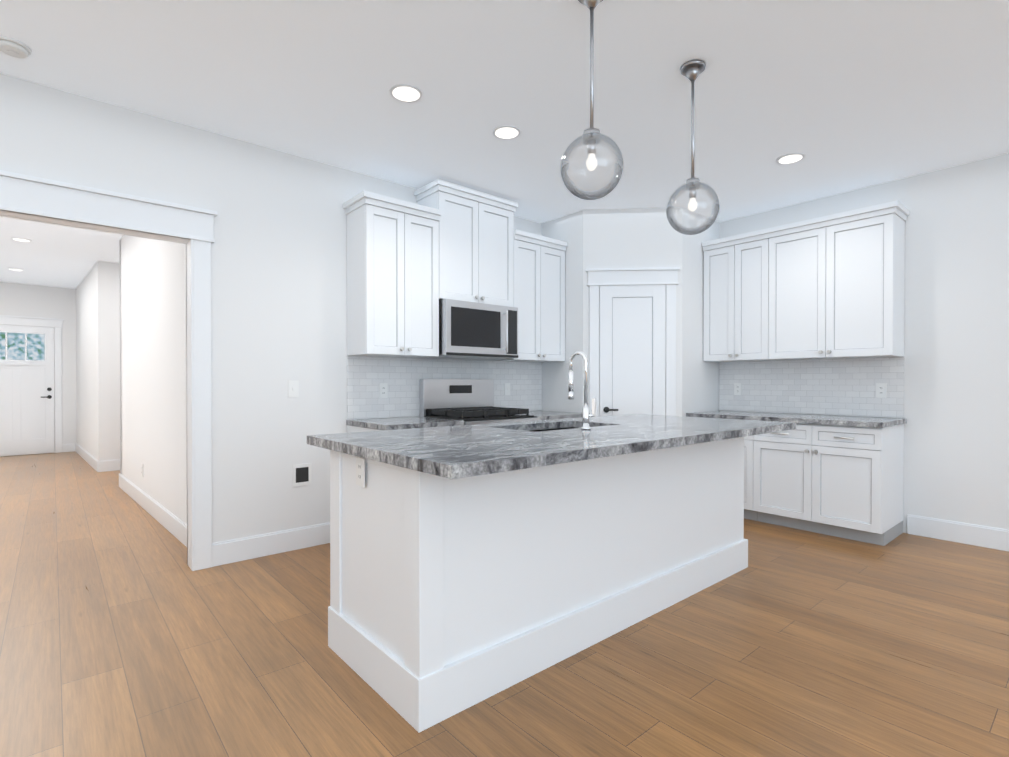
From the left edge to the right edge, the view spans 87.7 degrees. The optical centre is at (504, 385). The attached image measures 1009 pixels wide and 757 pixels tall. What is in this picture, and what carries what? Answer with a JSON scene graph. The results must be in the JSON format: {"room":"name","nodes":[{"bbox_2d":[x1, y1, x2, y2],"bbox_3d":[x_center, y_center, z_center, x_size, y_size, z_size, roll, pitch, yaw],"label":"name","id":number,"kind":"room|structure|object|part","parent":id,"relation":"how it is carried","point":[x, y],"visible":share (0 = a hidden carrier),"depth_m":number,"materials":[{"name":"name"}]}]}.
{"room":"kitchen","nodes":[
{"label":"kitchen","id":0,"kind":"room"},
{"bbox_2d":[0,281,75,456],"bbox_3d":[-8.134,-0.265,8.487,1.860,2.820,0.120,0,0,-44],"label":"wall","id":1,"kind":"structure","parent":0,"point":[16,299],"depth_m":8.96,"materials":[{"name":"white paint"}]},
{"bbox_2d":[0,325,53,455],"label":"front door","id":2,"kind":"structure","parent":1,"relation":"in","point":[16,346],"depth_m":8.61,"materials":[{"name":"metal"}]},
{"label":"glass","id":3,"kind":"part","parent":2,"relation":"part of","materials":[{"name":"clear glass"}]},
{"bbox_3d":[-7.667,0.128,8.794,0.140,0.190,0.050,0,0,-44],"label":"handle","id":4,"kind":"part","parent":2,"relation":"part of","materials":[{"name":"black metal"}]},
{"bbox_2d":[0,315,74,452],"bbox_3d":[-8.074,0.007,8.438,2.090,2.275,0.036,0,0,-44],"label":"door frame","id":5,"kind":"structure","parent":1,"relation":"attached to","point":[57,325],"depth_m":8.90,"materials":[{"name":"white paint"}]},
{"bbox_2d":[76,260,111,460],"bbox_3d":[-6.409,-0.263,8.130,0.120,2.820,3.020,0,0,-44],"label":"wall","id":6,"kind":"structure","parent":0,"point":[94,292],"depth_m":7.23,"materials":[{"name":"white paint"}]},
{"bbox_2d":[75,443,99,471],"bbox_3d":[-6.411,1.071,8.044,0.017,0.152,2.915,0,0,-44],"label":"baseboard","id":7,"kind":"structure","parent":6,"relation":"attached to","point":[92,461],"depth_m":7.71,"materials":[{"name":"white paint"}]},
{"bbox_2d":[112,262,119,459],"bbox_3d":[-4.435,-0.262,8.012,2.530,2.820,0.120,0,0,-44],"label":"wall","id":8,"kind":"structure","parent":0,"point":[114,456],"depth_m":7.11,"materials":[{"name":"white paint"}]},
{"bbox_2d":[100,459,119,471],"bbox_3d":[-4.476,1.072,7.889,2.530,0.152,0.017,0,0,-44],"label":"baseboard","id":9,"kind":"structure","parent":8,"relation":"attached to","point":[105,465],"depth_m":7.08,"materials":[{"name":"white paint"}]},
{"bbox_2d":[116,235,186,523],"bbox_3d":[-3.118,-0.243,4.761,0.120,2.820,3.600,0,0,-44],"label":"wall","id":10,"kind":"structure","parent":0,"point":[124,370],"depth_m":4.70,"materials":[{"name":"white paint"}]},
{"bbox_2d":[119,473,186,546],"bbox_3d":[-3.207,1.091,4.764,0.015,0.152,3.515,0,0,-44],"label":"baseboard","id":11,"kind":"structure","parent":10,"relation":"attached to","point":[171,523],"depth_m":4.55,"materials":[{"name":"white paint"}]},
{"bbox_2d":[0,452,1008,756],"bbox_3d":[-2.265,1.209,2.758,10.350,0.060,17.720,0,0,-41],"label":"floor","id":12,"kind":"structure","parent":0,"point":[126,630],"depth_m":2.26,"materials":[{"name":"brown wood"}]},
{"bbox_2d":[346,410,589,432],"bbox_3d":[-0.203,0.714,4.436,2.090,0.910,0.656,0,0,-41],"label":"countertop","id":13,"kind":"structure","parent":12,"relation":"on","point":[365,425],"depth_m":3.89,"materials":[{"name":"grey stone"}]},
{"bbox_2d":[420,379,538,424],"bbox_3d":[-0.194,0.557,4.395,0.760,1.225,0.711,0,0,-41],"label":"range","id":14,"kind":"object","parent":12,"relation":"on","point":[469,401],"visible":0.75,"depth_m":4.45,"materials":[{"name":"silver metal"}]},
{"bbox_2d":[325,424,747,732],"bbox_3d":[0.388,0.724,2.888,2.465,0.911,0.780,0,0,-41],"label":"kitchen island","id":15,"kind":"object","parent":12,"relation":"on","point":[472,565],"depth_m":2.17,"materials":[{"name":"white paint"}]},
{"bbox_2d":[356,457,364,486],"bbox_3d":[-0.587,0.351,2.136,0.006,0.115,0.075,0,0,-41],"label":"outlet","id":16,"kind":"object","parent":15,"relation":"attached to","point":[360,462],"depth_m":2.13,"materials":[{"name":"white plastic"}]},
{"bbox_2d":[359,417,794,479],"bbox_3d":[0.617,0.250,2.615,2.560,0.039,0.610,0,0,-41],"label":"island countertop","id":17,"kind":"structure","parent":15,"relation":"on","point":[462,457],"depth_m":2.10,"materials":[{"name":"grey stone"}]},
{"bbox_2d":[568,352,595,429],"bbox_3d":[0.413,0.024,2.792,0.100,0.408,0.144,0,0,-41],"label":"faucet","id":18,"kind":"object","parent":17,"relation":"on","point":[586,415],"depth_m":2.74,"materials":[{"name":"silver metal"}]},
{"bbox_2d":[741,419,761,521],"bbox_3d":[2.166,0.732,4.877,0.618,0.870,0.670,0,0,-41],"label":"base cabinet","id":19,"kind":"object","parent":12,"relation":"on","point":[752,444],"depth_m":4.47,"materials":[{"name":"white paint"}]},
{"bbox_2d":[762,423,905,545],"bbox_3d":[2.624,0.735,4.344,0.618,0.870,0.969,0,0,-41],"label":"base cabinet","id":20,"kind":"object","parent":12,"relation":"on","point":[838,476],"depth_m":4.04,"materials":[{"name":"white paint"}]},
{"bbox_2d":[686,411,905,426],"bbox_3d":[2.438,0.279,4.533,0.636,0.040,1.542,0,0,-41],"label":"countertop","id":21,"kind":"structure","parent":20,"relation":"on","point":[822,420],"depth_m":4.27,"materials":[{"name":"grey stone"}]},
{"bbox_2d":[0,73,1008,542],"bbox_3d":[0.501,-0.211,-0.464,10.350,2.820,9.240,0,0,-41],"label":"wall","id":22,"kind":"structure","parent":0,"point":[280,277],"depth_m":3.81,"materials":[{"name":"white paint"}]},
{"bbox_2d":[0,170,217,570],"bbox_3d":[-2.697,0.029,2.789,2.076,2.300,0.180,0,0,-41],"label":"door frame","id":23,"kind":"structure","parent":22,"relation":"attached to","point":[35,199],"depth_m":3.32,"materials":[{"name":"white paint"}]},
{"bbox_2d":[212,522,329,566],"bbox_3d":[-1.551,1.098,3.707,0.919,0.152,0.015,0,0,-41],"label":"baseboard","id":24,"kind":"structure","parent":22,"relation":"attached to","point":[243,549],"depth_m":3.63,"materials":[{"name":"white paint"}]},
{"bbox_2d":[288,380,298,396],"bbox_3d":[-1.502,0.023,3.743,0.072,0.118,0.012,0,0,-41],"label":"light switch","id":25,"kind":"object","parent":22,"relation":"attached to","point":[293,388],"visible":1,"depth_m":3.74,"materials":[{"name":"white plastic"}]},
{"bbox_2d":[292,463,311,486],"bbox_3d":[-1.459,0.643,3.788,0.135,0.155,0.006,0,0,-41],"label":"box","id":26,"kind":"object","parent":22,"relation":"attached to","point":[301,474],"visible":1,"depth_m":3.78,"materials":[{"name":"black plastic"}]},
{"bbox_2d":[343,195,442,357],"bbox_3d":[-0.859,-0.784,4.078,0.620,1.110,0.328,0,0,-41],"label":"upper cabinet","id":27,"kind":"object","parent":22,"relation":"attached to","point":[410,265],"depth_m":3.92,"materials":[{"name":"white paint"}]},
{"bbox_2d":[347,356,541,419],"bbox_3d":[-0.411,0.013,4.682,2.080,0.486,0.008,0,0,-41],"label":"wall tile","id":28,"kind":"structure","parent":22,"relation":"attached to","point":[367,375],"depth_m":4.38,"materials":[{"name":"white tile"}]},
{"bbox_2d":[379,383,387,397],"bbox_3d":[-0.966,0.041,4.192,0.072,0.118,0.008,0,0,-41],"label":"outlet","id":29,"kind":"object","parent":28,"relation":"attached to","point":[383,390],"visible":1,"depth_m":4.19,"materials":[{"name":"white plastic"}]},
{"bbox_2d":[504,383,509,394],"bbox_3d":[0.028,0.035,5.045,0.072,0.118,0.012,0,0,-41],"label":"outlet","id":30,"kind":"object","parent":28,"relation":"attached to","point":[506,388],"visible":1,"depth_m":5.04,"materials":[{"name":"white plastic"}]},
{"bbox_2d":[415,183,514,306],"bbox_3d":[-0.325,-1.136,4.536,0.790,0.890,0.328,0,0,-41],"label":"upper cabinet","id":31,"kind":"object","parent":22,"relation":"attached to","point":[479,232],"depth_m":4.39,"materials":[{"name":"white paint"}]},
{"bbox_2d":[437,299,517,358],"bbox_3d":[-0.281,-0.461,4.489,0.760,0.440,0.455,0,0,-41],"label":"microwave","id":32,"kind":"object","parent":31,"relation":"attached to","point":[471,330],"visible":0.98,"depth_m":4.32,"materials":[{"name":"silver metal"}]},
{"bbox_2d":[490,231,566,361],"bbox_3d":[0.229,-0.789,5.014,0.670,1.110,0.328,0,0,-41],"label":"upper cabinet","id":33,"kind":"object","parent":22,"relation":"attached to","point":[539,263],"depth_m":4.89,"materials":[{"name":"white paint"}]},
{"bbox_2d":[586,267,679,415],"bbox_3d":[1.192,0.037,4.898,0.860,2.258,0.034,0,0,4],"label":"door frame","id":34,"kind":"structure","parent":22,"relation":"attached to","point":[666,276],"depth_m":4.88,"materials":[{"name":"white paint"}]},
{"bbox_2d":[600,285,665,415],"bbox_3d":[1.193,0.107,4.907,0.604,2.095,0.014,0,0,4],"label":"pantry door","id":35,"kind":"structure","parent":22,"relation":"in","point":[632,345],"depth_m":4.91,"materials":[{"name":"white paint"}]},
{"bbox_2d":[603,407,617,412],"bbox_3d":[0.990,0.226,4.891,0.133,0.056,0.048,0,0,4],"label":"door handle","id":36,"kind":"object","parent":35,"relation":"attached to","point":[606,409],"depth_m":4.87,"materials":[{"name":"black metal"}]},
{"bbox_2d":[702,229,777,361],"bbox_3d":[2.276,-0.789,4.961,0.328,1.110,0.671,0,0,-41],"label":"upper cabinet","id":37,"kind":"object","parent":22,"relation":"attached to","point":[740,315],"depth_m":4.83,"materials":[{"name":"white paint"}]},
{"bbox_2d":[719,357,903,417],"bbox_3d":[2.676,0.012,4.749,0.008,0.486,1.522,0,0,-41],"label":"wall tile","id":38,"kind":"structure","parent":22,"relation":"attached to","point":[844,387],"depth_m":4.65,"materials":[{"name":"white tile"}]},
{"bbox_2d":[734,383,741,394],"bbox_3d":[2.298,0.035,5.175,0.008,0.118,0.072,0,0,-41],"label":"outlet","id":39,"kind":"object","parent":38,"relation":"attached to","point":[737,388],"visible":1,"depth_m":5.17,"materials":[{"name":"white plastic"}]},
{"bbox_2d":[876,383,886,397],"bbox_3d":[3.067,0.040,4.280,0.008,0.118,0.072,0,0,-41],"label":"outlet","id":40,"kind":"object","parent":38,"relation":"attached to","point":[881,390],"visible":1,"depth_m":4.28,"materials":[{"name":"white plastic"}]},
{"bbox_2d":[778,205,905,359],"bbox_3d":[2.734,-0.786,4.429,0.328,1.110,0.969,0,0,-41],"label":"upper cabinet","id":41,"kind":"object","parent":22,"relation":"attached to","point":[832,286],"depth_m":4.21,"materials":[{"name":"white paint"}]},
{"bbox_2d":[907,514,1008,551],"bbox_3d":[5.216,1.109,1.804,0.015,0.152,6.215,0,0,-41],"label":"baseboard","id":42,"kind":"structure","parent":22,"relation":"attached to","point":[965,533],"depth_m":3.91,"materials":[{"name":"white paint"}]},
{"bbox_2d":[0,0,1008,287],"bbox_3d":[-2.265,-1.681,2.741,10.350,0.080,17.720,0,0,-41],"label":"ceiling","id":43,"kind":"structure","parent":0,"point":[848,94],"depth_m":2.88,"materials":[{"name":"white paint"}]},
{"bbox_2d":[8,268,23,270],"bbox_3d":[-7.028,-1.665,7.561,0.176,0.008,0.176,0,0,-41],"label":"recessed light","id":44,"kind":"object","parent":43,"relation":"in","point":[14,269],"visible":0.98,"depth_m":7.53,"materials":[{"name":"white paint"}]},
{"bbox_2d":[0,36,31,58],"bbox_3d":[-2.370,-1.620,2.533,0.136,0.038,0.136,0,0,-41],"label":"smoke detector","id":45,"kind":"object","parent":43,"relation":"attached to","point":[13,48],"visible":1,"depth_m":2.51,"materials":[{"name":"white plastic"}]},
{"bbox_2d":[11,237,31,241],"bbox_3d":[-5.494,-1.656,5.979,0.176,0.008,0.176,0,0,-41],"label":"recessed light","id":46,"kind":"object","parent":43,"relation":"in","point":[21,239],"visible":0.98,"depth_m":5.96,"materials":[{"name":"white paint"}]},
{"bbox_2d":[389,84,422,102],"bbox_3d":[-0.552,-1.637,2.950,0.186,0.008,0.186,0,0,-41],"label":"recessed light","id":47,"kind":"object","parent":43,"relation":"in","point":[406,93],"visible":1,"depth_m":2.94,"materials":[{"name":"white paint"}]},
{"bbox_2d":[493,125,520,139],"bbox_3d":[0.015,-1.640,3.411,0.186,0.008,0.186,0,0,-41],"label":"recessed light","id":48,"kind":"object","parent":43,"relation":"in","point":[506,132],"visible":1,"depth_m":3.40,"materials":[{"name":"white paint"}]},
{"bbox_2d":[560,0,623,199],"bbox_3d":[0.362,-1.207,2.182,0.260,0.859,0.260,0,0,-41],"label":"pendant light","id":49,"kind":"object","parent":43,"relation":"hanging from","point":[591,137],"visible":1,"depth_m":2.17,"materials":[{"name":"clear glass"}]},
{"bbox_3d":[0.362,-1.297,2.181,0.124,0.678,0.124,0,0,-41],"label":"stem","id":50,"kind":"part","parent":49,"relation":"part of","materials":[{"name":"silver metal"}]},
{"bbox_3d":[0.362,-0.928,2.183,0.046,0.070,0.046,0,0,-41],"label":"bulb","id":51,"kind":"part","parent":49,"relation":"part of","materials":[{"name":"white glass"}]},
{"bbox_3d":[0.362,-0.907,2.184,0.260,0.260,0.260,0,0,-41],"label":"lamp shade","id":52,"kind":"part","parent":49,"relation":"part of","materials":[{"name":"clear glass"}]},
{"bbox_2d":[666,59,719,234],"bbox_3d":[0.969,-1.210,2.704,0.260,0.859,0.260,0,0,-41],"label":"pendant light","id":53,"kind":"object","parent":43,"relation":"hanging from","point":[691,71],"visible":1,"depth_m":2.69,"materials":[{"name":"clear glass"}]},
{"bbox_3d":[0.969,-0.931,2.705,0.046,0.070,0.046,0,0,-41],"label":"bulb","id":54,"kind":"part","parent":53,"relation":"part of","materials":[{"name":"white glass"}]},
{"bbox_3d":[0.969,-1.300,2.703,0.124,0.678,0.124,0,0,-41],"label":"stem","id":55,"kind":"part","parent":53,"relation":"part of","materials":[{"name":"silver metal"}]},
{"bbox_3d":[0.969,-0.910,2.705,0.260,0.260,0.260,0,0,-41],"label":"lamp shade","id":56,"kind":"part","parent":53,"relation":"part of","materials":[{"name":"clear glass"}]},
{"bbox_2d":[776,153,804,164],"bbox_3d":[2.073,-1.643,3.810,0.186,0.008,0.186,0,0,-41],"label":"recessed light","id":57,"kind":"object","parent":43,"relation":"in","point":[790,158],"visible":1,"depth_m":3.79,"materials":[{"name":"white paint"}]}
]}

